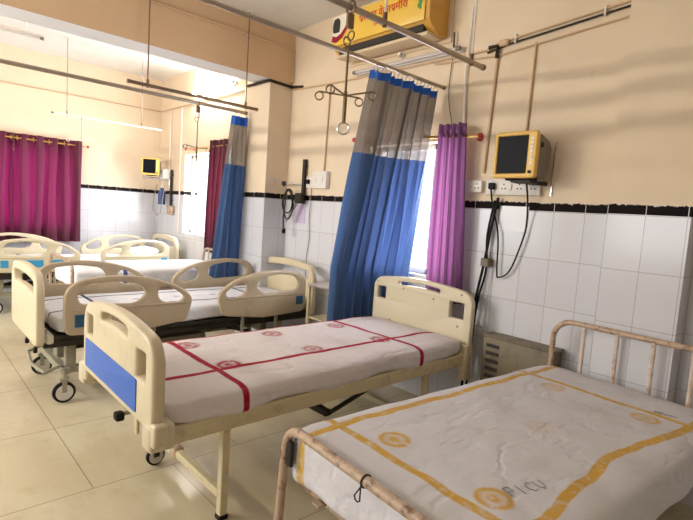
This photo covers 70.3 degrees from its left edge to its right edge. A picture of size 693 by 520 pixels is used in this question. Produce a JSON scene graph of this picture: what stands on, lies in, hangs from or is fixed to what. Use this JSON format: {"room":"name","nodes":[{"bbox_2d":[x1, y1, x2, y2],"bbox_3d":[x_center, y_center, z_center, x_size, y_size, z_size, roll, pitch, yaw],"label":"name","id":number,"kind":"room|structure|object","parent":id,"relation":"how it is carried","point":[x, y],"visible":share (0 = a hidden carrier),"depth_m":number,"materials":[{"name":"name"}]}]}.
{"room":"hospital room","nodes":[
{"label":"hospital room","id":0,"kind":"room"},
{"bbox_2d":[0,43,161,296],"bbox_3d":[-5.295,-1.178,6.284,5.750,3.420,0.200,-1,7,-43],"label":"wall","id":1,"kind":"structure","parent":0,"point":[116,198],"depth_m":7.48,"materials":[{"name":"paint"}]},
{"bbox_2d":[5,136,88,147],"bbox_3d":[-4.789,-1.658,6.455,2.580,0.040,0.120,-1,7,-43],"label":"pole","id":2,"kind":"object","parent":1,"relation":"attached to","point":[5,136],"visible":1,"depth_m":6.92,"materials":[{"name":"gold metal"}]},
{"bbox_2d":[0,131,13,240],"bbox_3d":[-5.105,-0.983,6.225,1.496,1.470,0.150,-1,7,-43],"label":"window curtain","id":3,"kind":"object","parent":2,"relation":"hanging from","point":[6,144],"visible":0.96,"depth_m":6.69,"materials":[{"name":"fabric"}]},
{"bbox_2d":[11,132,81,241],"bbox_3d":[-4.255,-1.000,7.005,0.869,1.470,0.153,-1,7,-43],"label":"window curtain","id":4,"kind":"object","parent":2,"relation":"hanging from","point":[46,199],"visible":0.97,"depth_m":7.00,"materials":[{"name":"fabric"}]},
{"bbox_2d":[0,80,160,111],"bbox_3d":[-5.105,-2.377,6.114,5.635,0.018,0.018,-1,7,-43],"label":"conduit","id":5,"kind":"object","parent":1,"relation":"attached to","point":[0,80],"visible":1,"depth_m":7.18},
{"bbox_2d":[0,0,377,80],"bbox_3d":[-1.829,-2.362,2.526,6.200,0.120,10.100,-1,7,-43],"label":"ceiling","id":6,"kind":"structure","parent":0,"point":[296,15],"depth_m":6.24,"materials":[{"name":"white paint"}]},
{"bbox_2d":[51,37,163,130],"bbox_3d":[-3.096,-2.294,6.505,1.404,0.949,0.070,-1,7,-43],"label":"rail","id":7,"kind":"object","parent":6,"relation":"hanging from","point":[67,38],"visible":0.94,"depth_m":6.39,"materials":[{"name":"white metal"}]},
{"bbox_2d":[66,118,93,140],"bbox_3d":[-3.419,-1.670,6.316,0.314,0.322,0.035,2,6,-18],"label":"hook","id":8,"kind":"object","parent":7,"relation":"hanging from","point":[81,118],"visible":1,"depth_m":6.32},
{"bbox_2d":[0,58,247,114],"bbox_3d":[-2.229,-2.042,4.372,3.124,0.923,0.070,-1,7,-43],"label":"rail","id":9,"kind":"object","parent":6,"relation":"hanging from","point":[3,61],"visible":1,"depth_m":4.51,"materials":[{"name":"metal"}]},
{"bbox_2d":[183,100,209,166],"bbox_3d":[-1.551,-1.315,5.114,0.068,0.688,0.323,7,6,26],"label":"hook","id":10,"kind":"object","parent":9,"relation":"hanging from","point":[197,106],"visible":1,"depth_m":5.11,"materials":[{"name":"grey metal"}]},
{"bbox_2d":[209,112,248,277],"bbox_3d":[-1.269,-0.658,5.537,0.198,1.974,0.549,6,6,24],"label":"curtain","id":11,"kind":"object","parent":9,"relation":"hanging from","point":[226,242],"visible":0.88,"depth_m":5.50,"materials":[{"name":"blue fabric"}]},
{"bbox_2d":[127,0,257,111],"bbox_3d":[-1.363,-1.990,4.591,1.294,0.950,0.070,-1,7,-43],"label":"rail","id":12,"kind":"object","parent":6,"relation":"hanging from","point":[147,85],"visible":0.98,"depth_m":4.56,"materials":[{"name":"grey metal"}]},
{"bbox_2d":[198,0,445,89],"bbox_3d":[-0.280,-1.778,2.884,2.969,0.898,0.070,-1,7,-43],"label":"rail","id":13,"kind":"object","parent":6,"relation":"hanging from","point":[217,4],"visible":1,"depth_m":3.00,"materials":[{"name":"metal"}]},
{"bbox_2d":[326,64,438,320],"bbox_3d":[0.193,-0.259,3.977,0.790,2.278,0.718,-1,7,-43],"label":"curtain","id":14,"kind":"object","parent":13,"relation":"hanging from","point":[376,229],"visible":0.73,"depth_m":4.00,"materials":[{"name":"blue fabric"}]},
{"bbox_2d":[327,0,485,70],"bbox_3d":[-0.017,-1.680,2.293,2.554,0.946,0.070,-1,7,-43],"label":"rail","id":15,"kind":"object","parent":6,"relation":"hanging from","point":[384,22],"visible":1,"depth_m":2.69,"materials":[{"name":"metal"}]},
{"bbox_2d":[315,0,376,134],"bbox_3d":[0.003,-0.945,2.428,0.262,0.648,0.183,2,6,-23],"label":"hook","id":16,"kind":"object","parent":15,"relation":"hanging from","point":[350,16],"visible":0.96,"depth_m":2.42,"materials":[{"name":"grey metal"}]},
{"bbox_3d":[-4.048,-2.578,4.787,0.012,0.184,0.010,-1,7,-43],"label":"rod","id":17,"kind":"object","parent":6,"relation":"hanging from","visible":0},
{"bbox_2d":[0,24,43,40],"bbox_3d":[-3.778,-2.448,5.057,1.160,0.057,0.034,-1,7,-43],"label":"tube light","id":18,"kind":"object","parent":17,"relation":"hanging from","point":[41,37],"visible":1,"depth_m":5.30,"materials":[{"name":"white plastic"}]},
{"bbox_2d":[0,297,692,519],"bbox_3d":[-2.067,1.144,2.864,6.200,0.100,10.100,-1,7,-43],"label":"floor","id":19,"kind":"structure","parent":0,"point":[71,459],"depth_m":2.82,"materials":[{"name":"tile"}]},
{"bbox_2d":[0,232,178,312],"bbox_3d":[-3.689,0.109,6.820,2.415,0.978,1.009,-1,7,-43],"label":"bed","id":20,"kind":"object","parent":19,"relation":"on","point":[166,252],"visible":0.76,"depth_m":6.68,"materials":[{"name":"plastic"}]},
{"bbox_2d":[7,254,119,260],"bbox_3d":[-3.668,0.026,6.826,2.208,0.150,0.875,-1,7,-43],"label":"mattress","id":21,"kind":"object","parent":20,"relation":"on","point":[94,257],"visible":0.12,"depth_m":6.80,"materials":[{"name":"white fabric"}]},
{"bbox_2d":[130,246,158,254],"bbox_3d":[-3.051,-0.127,7.303,0.395,0.148,0.620,-1,8,-44],"label":"pillow","id":22,"kind":"object","parent":21,"relation":"on","point":[139,250],"visible":0.58,"depth_m":7.14,"materials":[{"name":"white fabric"}]},
{"bbox_2d":[48,247,212,289],"bbox_3d":[-2.313,0.340,5.729,1.842,0.916,0.982,-1,7,-43],"label":"bed","id":23,"kind":"object","parent":19,"relation":"on","point":[52,254],"visible":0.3,"depth_m":5.37,"materials":[{"name":"beige metal"}]},
{"bbox_2d":[55,259,209,286],"bbox_3d":[-2.300,0.151,5.710,1.749,0.221,0.896,-1,7,-43],"label":"mattress","id":24,"kind":"object","parent":23,"relation":"on","point":[165,270],"visible":0.41,"depth_m":5.39,"materials":[{"name":"white fabric"}]},
{"bbox_2d":[12,256,316,402],"bbox_3d":[-1.513,0.485,4.463,2.415,0.978,1.009,-1,7,-43],"label":"bed","id":25,"kind":"object","parent":19,"relation":"on","point":[253,308],"visible":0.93,"depth_m":4.09,"materials":[{"name":"beige plastic"}]},
{"bbox_2d":[44,329,46,342],"bbox_3d":[-2.081,0.524,3.383,0.040,0.090,0.038,-1,7,-43],"label":"socket","id":26,"kind":"object","parent":25,"relation":"attached to","point":[45,330],"depth_m":3.38,"materials":[{"name":"metal"}]},
{"bbox_2d":[45,285,278,331],"bbox_3d":[-1.493,0.401,4.468,2.207,0.148,0.869,-1,7,-43],"label":"mattress","id":27,"kind":"object","parent":25,"relation":"on","point":[204,304],"visible":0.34,"depth_m":4.22,"materials":[{"name":"white fabric"}]},
{"bbox_2d":[79,276,474,519],"bbox_3d":[-0.268,0.678,3.147,2.375,1.015,1.078,-1,7,-43],"label":"hospital bed","id":28,"kind":"object","parent":19,"relation":"on","point":[129,362],"visible":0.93,"depth_m":2.47,"materials":[{"name":"beige plastic"}]},
{"bbox_2d":[162,316,460,422],"bbox_3d":[-0.274,0.609,3.170,2.231,0.160,0.974,-1,7,-43],"label":"mattress","id":29,"kind":"object","parent":28,"relation":"on","point":[239,372],"visible":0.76,"depth_m":2.83,"materials":[{"name":"white fabric"}]},
{"bbox_2d":[305,282,328,323],"bbox_3d":[-0.129,0.643,4.601,0.380,0.825,0.360,-1,7,-43],"label":"bedside table","id":30,"kind":"object","parent":19,"relation":"on","point":[323,285],"visible":0.15,"depth_m":4.56,"materials":[{"name":"metal"}]},
{"bbox_2d":[308,314,326,321],"bbox_3d":[-0.122,0.548,4.592,0.360,0.015,0.340,-1,7,-43],"label":"shelf","id":31,"kind":"object","parent":30,"relation":"attached to","point":[323,317],"depth_m":4.57,"materials":[{"name":"beige paint"}]},
{"bbox_2d":[274,320,692,519],"bbox_3d":[0.820,0.885,2.197,2.036,0.932,1.106,0,7,-38],"label":"bed","id":32,"kind":"object","parent":19,"relation":"on","point":[366,481],"visible":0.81,"depth_m":1.95,"materials":[{"name":"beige metal"}]},
{"bbox_2d":[292,365,692,519],"bbox_3d":[0.828,0.827,2.188,1.941,0.238,1.038,0,7,-38],"label":"mattress","id":33,"kind":"object","parent":32,"relation":"on","point":[544,442],"visible":0.98,"depth_m":1.89,"materials":[{"name":"white fabric"}]},
{"bbox_2d":[480,331,563,379],"bbox_3d":[1.181,0.906,3.420,0.146,0.705,0.530,-1,7,-43],"label":"base cabinet","id":34,"kind":"object","parent":19,"relation":"on","point":[502,354],"visible":0.55,"depth_m":3.39,"materials":[{"name":"beige metal"}]},
{"bbox_2d":[157,0,692,507],"bbox_3d":[0.234,-0.648,4.696,0.220,3.420,10.090,-1,7,-43],"label":"wall","id":35,"kind":"structure","parent":0,"point":[553,278],"depth_m":3.57,"materials":[{"name":"paint"}]},
{"bbox_2d":[0,0,295,84],"bbox_3d":[-2.787,-2.177,3.535,5.750,0.570,0.300,-1,7,-43],"label":"beam","id":36,"kind":"structure","parent":35,"relation":"attached to","point":[175,36],"depth_m":4.51,"materials":[{"name":"paint"}]},
{"bbox_2d":[143,169,169,215],"bbox_3d":[-2.995,-1.071,7.828,0.450,0.736,0.224,6,6,17],"label":"monitor stand","id":37,"kind":"object","parent":35,"relation":"attached to","point":[164,174],"visible":0.9,"depth_m":7.75,"materials":[{"name":"silver metal"}]},
{"bbox_2d":[141,157,160,175],"bbox_3d":[-3.019,-1.440,7.625,0.258,0.267,0.211,3,6,-11],"label":"patient monitor","id":38,"kind":"object","parent":37,"relation":"attached to","point":[150,166],"visible":1,"depth_m":7.54,"materials":[{"name":"yellow plastic"}]},
{"bbox_2d":[158,188,165,204],"bbox_3d":[-2.926,-1.012,7.798,0.110,0.260,0.110,-1,7,-43],"label":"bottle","id":39,"kind":"object","parent":37,"relation":"on","point":[160,192],"depth_m":7.75,"materials":[{"name":"blue plastic"}]},
{"bbox_2d":[168,110,171,187],"bbox_3d":[-2.784,-1.749,7.771,0.018,1.210,0.018,2,6,-20],"label":"conduit","id":40,"kind":"object","parent":35,"relation":"attached to","point":[171,110],"visible":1,"depth_m":7.75,"materials":[{"name":"beige plastic"}]},
{"bbox_2d":[166,170,174,214],"bbox_3d":[-2.755,-1.064,7.729,0.060,0.700,0.180,-1,7,-43],"label":"rail","id":41,"kind":"object","parent":35,"relation":"attached to","point":[170,209],"visible":1,"depth_m":7.71,"materials":[{"name":"metal"}]},
{"bbox_2d":[177,107,182,233],"bbox_3d":[-2.538,-1.355,7.513,0.018,1.910,0.018,2,6,-20],"label":"conduit","id":42,"kind":"object","parent":35,"relation":"attached to","point":[182,107],"visible":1,"depth_m":7.51,"materials":[{"name":"beige plastic"}]},
{"bbox_2d":[190,154,208,234],"bbox_3d":[-1.900,-0.924,7.039,0.040,1.170,1.390,-1,7,-43],"label":"window","id":43,"kind":"structure","parent":35,"relation":"in","point":[206,155],"depth_m":7.50,"materials":[{"name":"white glass"}]},
{"bbox_2d":[161,89,245,111],"bbox_3d":[-1.974,-2.233,6.880,0.018,0.018,3.100,-1,7,-43],"label":"conduit","id":44,"kind":"object","parent":35,"relation":"attached to","point":[244,89],"visible":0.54,"depth_m":6.77,"materials":[{"name":"beige plastic"}]},
{"bbox_2d":[185,144,226,150],"bbox_3d":[-1.866,-1.528,6.700,0.130,0.040,1.290,-1,7,-43],"label":"pole","id":45,"kind":"object","parent":35,"relation":"attached to","point":[186,149],"visible":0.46,"depth_m":6.74,"materials":[{"name":"gold metal"}]},
{"bbox_2d":[204,139,227,252],"bbox_3d":[-1.735,-0.831,6.502,0.530,1.490,0.082,9,7,43],"label":"window curtain","id":46,"kind":"object","parent":45,"relation":"hanging from","point":[217,155],"visible":0.74,"depth_m":6.52,"materials":[{"name":"red fabric"}]},
{"bbox_2d":[193,81,237,94],"bbox_3d":[-1.810,-2.316,6.661,0.077,0.040,1.200,-1,7,-43],"label":"tube light","id":47,"kind":"object","parent":35,"relation":"attached to","point":[232,83],"visible":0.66,"depth_m":6.54,"materials":[{"name":"white plastic"}]},
{"bbox_2d":[145,0,294,82],"bbox_3d":[-2.648,-2.077,3.459,5.649,0.364,0.028,-1,7,-43],"label":"conduit","id":48,"kind":"object","parent":35,"relation":"attached to","point":[152,1],"visible":1,"depth_m":4.80,"materials":[{"name":"beige plastic"}]},
{"bbox_2d":[235,80,292,332],"bbox_3d":[-0.957,-0.531,5.616,0.290,2.850,0.490,-1,7,-43],"label":"column","id":49,"kind":"structure","parent":35,"relation":"attached to","point":[268,130],"depth_m":5.42,"materials":[{"name":"paint"}]},
{"bbox_2d":[247,79,303,88],"bbox_3d":[-0.784,-1.896,5.375,0.322,0.062,0.627,-1,7,-43],"label":"conduit","id":50,"kind":"object","parent":35,"relation":"attached to","point":[267,80],"visible":0.98,"depth_m":5.29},
{"bbox_2d":[274,159,307,232],"bbox_3d":[-0.629,-0.687,5.323,0.445,0.800,0.121,8,7,34],"label":"rail","id":51,"kind":"object","parent":35,"relation":"attached to","point":[299,198],"visible":1,"depth_m":5.24,"materials":[{"name":"metal"}]},
{"bbox_2d":[296,205,305,223],"bbox_3d":[-0.496,-0.497,5.327,0.004,0.200,0.160,-1,7,-43],"label":"paper","id":52,"kind":"object","parent":35,"relation":"attached to","point":[300,209],"visible":0.86,"depth_m":5.33,"materials":[{"name":"pink paper"}]},
{"bbox_2d":[305,176,311,187],"bbox_3d":[-0.398,-0.818,5.168,0.065,0.120,0.090,-1,7,-43],"label":"wall socket","id":53,"kind":"object","parent":35,"relation":"attached to","point":[308,181],"visible":0.85,"depth_m":5.15,"materials":[{"name":"white plastic"}]},
{"bbox_2d":[305,188,311,275],"bbox_3d":[-0.400,-0.298,5.208,0.008,0.940,0.037,-1,7,-43],"label":"cable","id":54,"kind":"object","parent":53,"relation":"hanging from","point":[311,188],"visible":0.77,"depth_m":5.20,"materials":[{"name":"grey plastic"}]},
{"bbox_2d":[311,171,329,188],"bbox_3d":[-0.268,-0.818,5.028,0.063,0.175,0.230,-1,7,-43],"label":"switch box","id":55,"kind":"object","parent":35,"relation":"attached to","point":[320,179],"visible":1,"depth_m":4.99,"materials":[{"name":"white plastic"}]},
{"bbox_2d":[323,86,330,170],"bbox_3d":[-0.195,-1.333,4.965,0.016,0.870,0.036,-1,7,-43],"label":"conduit","id":56,"kind":"object","parent":35,"relation":"attached to","point":[330,86],"visible":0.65,"depth_m":4.96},
{"bbox_2d":[292,49,490,90],"bbox_3d":[0.229,-1.699,4.497,0.018,0.053,2.450,-1,7,-43],"label":"conduit","id":57,"kind":"object","parent":35,"relation":"attached to","point":[486,50],"visible":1,"depth_m":4.20,"materials":[{"name":"beige plastic"}]},
{"bbox_2d":[331,0,454,67],"bbox_3d":[0.346,-2.001,4.180,0.271,0.460,1.180,-1,7,-43],"label":"air conditioner","id":58,"kind":"object","parent":35,"relation":"attached to","point":[433,20],"visible":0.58,"depth_m":4.02,"materials":[{"name":"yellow plastic"}]},
{"bbox_2d":[339,24,426,54],"bbox_3d":[0.278,-1.848,4.155,0.050,0.057,0.980,-1,7,-43],"label":"outlet","id":59,"kind":"object","parent":58,"relation":"attached to","point":[390,36],"depth_m":4.10,"materials":[{"name":"white plastic"}]},
{"bbox_2d":[448,59,452,123],"bbox_3d":[0.827,-1.338,3.817,0.014,0.662,0.131,2,6,-16],"label":"power cable","id":60,"kind":"object","parent":58,"relation":"hanging from","point":[452,59],"visible":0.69,"depth_m":3.86,"materials":[{"name":"black rubber"}]},
{"bbox_2d":[397,51,404,58],"bbox_3d":[0.466,-1.760,4.219,0.050,0.066,0.066,-1,7,-43],"label":"socket","id":61,"kind":"object","parent":35,"relation":"attached to","point":[399,54],"visible":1,"depth_m":4.21,"materials":[{"name":"white plastic"}]},
{"bbox_2d":[352,46,464,75],"bbox_3d":[0.481,-1.680,4.184,0.077,0.040,1.190,-1,7,-43],"label":"tube light","id":62,"kind":"object","parent":35,"relation":"attached to","point":[435,55],"visible":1,"depth_m":4.09,"materials":[{"name":"white plastic"}]},
{"bbox_2d":[352,133,483,141],"bbox_3d":[0.550,-0.988,4.091,0.122,0.133,1.384,-1,7,-43],"label":"pole","id":63,"kind":"object","parent":35,"relation":"attached to","point":[479,136],"visible":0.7,"depth_m":3.66,"materials":[{"name":"gold metal"}]},
{"bbox_2d":[426,122,466,304],"bbox_3d":[0.787,-0.351,3.774,0.109,1.360,0.346,-1,7,-43],"label":"window curtain","id":64,"kind":"object","parent":63,"relation":"hanging from","point":[445,260],"visible":0.88,"depth_m":3.78,"materials":[{"name":"purple fabric"}]},
{"bbox_2d":[409,144,436,273],"bbox_3d":[0.626,-0.443,4.303,0.040,1.100,1.020,-1,7,-43],"label":"window","id":65,"kind":"structure","parent":35,"relation":"in","point":[432,147],"depth_m":4.20,"materials":[{"name":"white glass"}]},
{"bbox_2d":[462,6,474,122],"bbox_3d":[0.916,-1.426,3.736,0.018,0.961,0.048,-1,7,-43],"label":"conduit","id":66,"kind":"object","parent":35,"relation":"attached to","point":[473,7],"visible":0.79,"depth_m":3.73,"materials":[{"name":"white plastic"}]},
{"bbox_2d":[465,180,484,192],"bbox_3d":[0.959,-0.554,3.708,0.052,0.090,0.150,-1,7,-43],"label":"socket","id":67,"kind":"object","parent":35,"relation":"attached to","point":[471,186],"visible":0.92,"depth_m":3.69,"materials":[{"name":"white plastic"}]},
{"bbox_2d":[480,258,492,266],"bbox_3d":[1.034,0.017,3.629,0.065,0.060,0.070,-1,7,-43],"label":"clip","id":68,"kind":"object","parent":35,"relation":"attached to","point":[485,262],"visible":0.98,"depth_m":3.61,"materials":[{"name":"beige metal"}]},
{"bbox_2d":[482,50,499,172],"bbox_3d":[1.059,-1.081,3.608,0.020,0.881,0.050,-1,7,-43],"label":"conduit","id":69,"kind":"object","parent":35,"relation":"attached to","point":[497,59],"visible":1,"depth_m":3.60,"materials":[{"name":"beige plastic"}]},
{"bbox_2d":[488,44,499,57],"bbox_3d":[1.068,-1.509,3.565,0.028,0.099,0.084,-1,7,-43],"label":"pipe elbow","id":70,"kind":"object","parent":35,"relation":"attached to","point":[497,46],"visible":1,"depth_m":3.54,"materials":[{"name":"black plastic"}]},
{"bbox_2d":[499,39,509,46],"bbox_3d":[1.126,-1.548,3.513,0.040,0.045,0.070,-1,7,-43],"label":"junction box","id":71,"kind":"object","parent":35,"relation":"attached to","point":[505,42],"visible":1,"depth_m":3.50,"materials":[{"name":"beige plastic"}]},
{"bbox_2d":[498,206,528,231],"bbox_3d":[1.187,-0.295,3.501,0.004,0.175,0.220,-1,7,-43],"label":"wall tile","id":72,"kind":"object","parent":35,"relation":"attached to","point":[511,218],"visible":0.93,"depth_m":3.50,"materials":[{"name":"white tile"}]},
{"bbox_2d":[485,179,542,195],"bbox_3d":[1.164,-0.515,3.469,0.075,0.115,0.415,-1,7,-43],"label":"board","id":73,"kind":"object","parent":35,"relation":"attached to","point":[498,186],"visible":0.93,"depth_m":3.47,"materials":[{"name":"white plastic"}]},
{"bbox_2d":[460,198,499,385],"bbox_3d":[0.982,0.361,3.676,0.168,1.652,0.035,8,7,33],"label":"power cable","id":74,"kind":"object","parent":73,"relation":"hanging from","point":[497,199],"visible":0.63,"depth_m":3.61,"materials":[{"name":"black rubber"}]},
{"bbox_2d":[465,200,495,383],"bbox_3d":[0.983,0.373,3.663,0.099,1.631,0.041,6,6,17],"label":"power cable","id":75,"kind":"object","parent":73,"relation":"hanging from","point":[494,202],"visible":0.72,"depth_m":3.62,"materials":[{"name":"black rubber"}]},
{"bbox_2d":[490,184,528,277],"bbox_3d":[1.116,-0.210,3.471,0.099,0.700,0.303,-1,7,-43],"label":"power cable","id":76,"kind":"object","parent":73,"relation":"attached to","point":[526,184],"visible":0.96,"depth_m":3.49,"materials":[{"name":"black rubber"}]},
{"bbox_2d":[525,41,537,130],"bbox_3d":[1.264,-1.127,3.385,0.016,0.720,0.026,-1,7,-43],"label":"conduit","id":77,"kind":"object","parent":35,"relation":"attached to","point":[535,48],"visible":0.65,"depth_m":3.37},
{"bbox_2d":[435,15,629,64],"bbox_3d":[1.207,-1.496,3.438,0.014,0.089,1.461,-1,7,-43],"label":"conduit","id":78,"kind":"object","parent":35,"relation":"attached to","point":[627,16],"visible":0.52,"depth_m":3.29,"materials":[{"name":"beige plastic"}]},
{"bbox_2d":[510,142,557,195],"bbox_3d":[1.242,-0.614,3.274,0.220,0.360,0.192,-1,7,-43],"label":"bracket","id":79,"kind":"object","parent":35,"relation":"attached to","point":[529,182],"visible":0.98,"depth_m":3.27,"materials":[{"name":"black metal"}]},
{"bbox_2d":[492,130,550,180],"bbox_3d":[1.166,-0.678,3.259,0.243,0.307,0.297,-1,7,-43],"label":"patient monitor","id":80,"kind":"object","parent":79,"relation":"attached to","point":[520,155],"visible":0.98,"depth_m":3.18,"materials":[{"name":"yellow plastic"}]},
{"bbox_2d":[487,4,630,53],"bbox_3d":[1.371,-1.515,3.259,0.014,0.114,0.982,-1,7,-43],"label":"conduit","id":81,"kind":"object","parent":35,"relation":"attached to","point":[627,6],"visible":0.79,"depth_m":3.19,"materials":[{"name":"plastic"}]},
{"bbox_2d":[496,0,631,44],"bbox_3d":[1.398,-1.550,3.229,0.014,0.094,0.911,-1,7,-43],"label":"conduit","id":82,"kind":"object","parent":35,"relation":"attached to","point":[627,1],"visible":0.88,"depth_m":3.17,"materials":[{"name":"beige plastic"}]},
{"bbox_2d":[604,5,607,16],"bbox_3d":[1.591,-1.530,3.019,0.025,0.065,0.012,-1,7,-43],"label":"clip","id":83,"kind":"object","parent":35,"relation":"attached to","point":[606,6],"visible":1,"depth_m":3.01,"materials":[{"name":"white plastic"}]},
{"bbox_2d":[587,0,692,401],"bbox_3d":[1.743,-0.363,2.802,0.130,3.420,0.425,-1,7,-43],"label":"pillar","id":84,"kind":"structure","parent":35,"relation":"attached to","point":[646,259],"depth_m":2.75,"materials":[{"name":"tile"}]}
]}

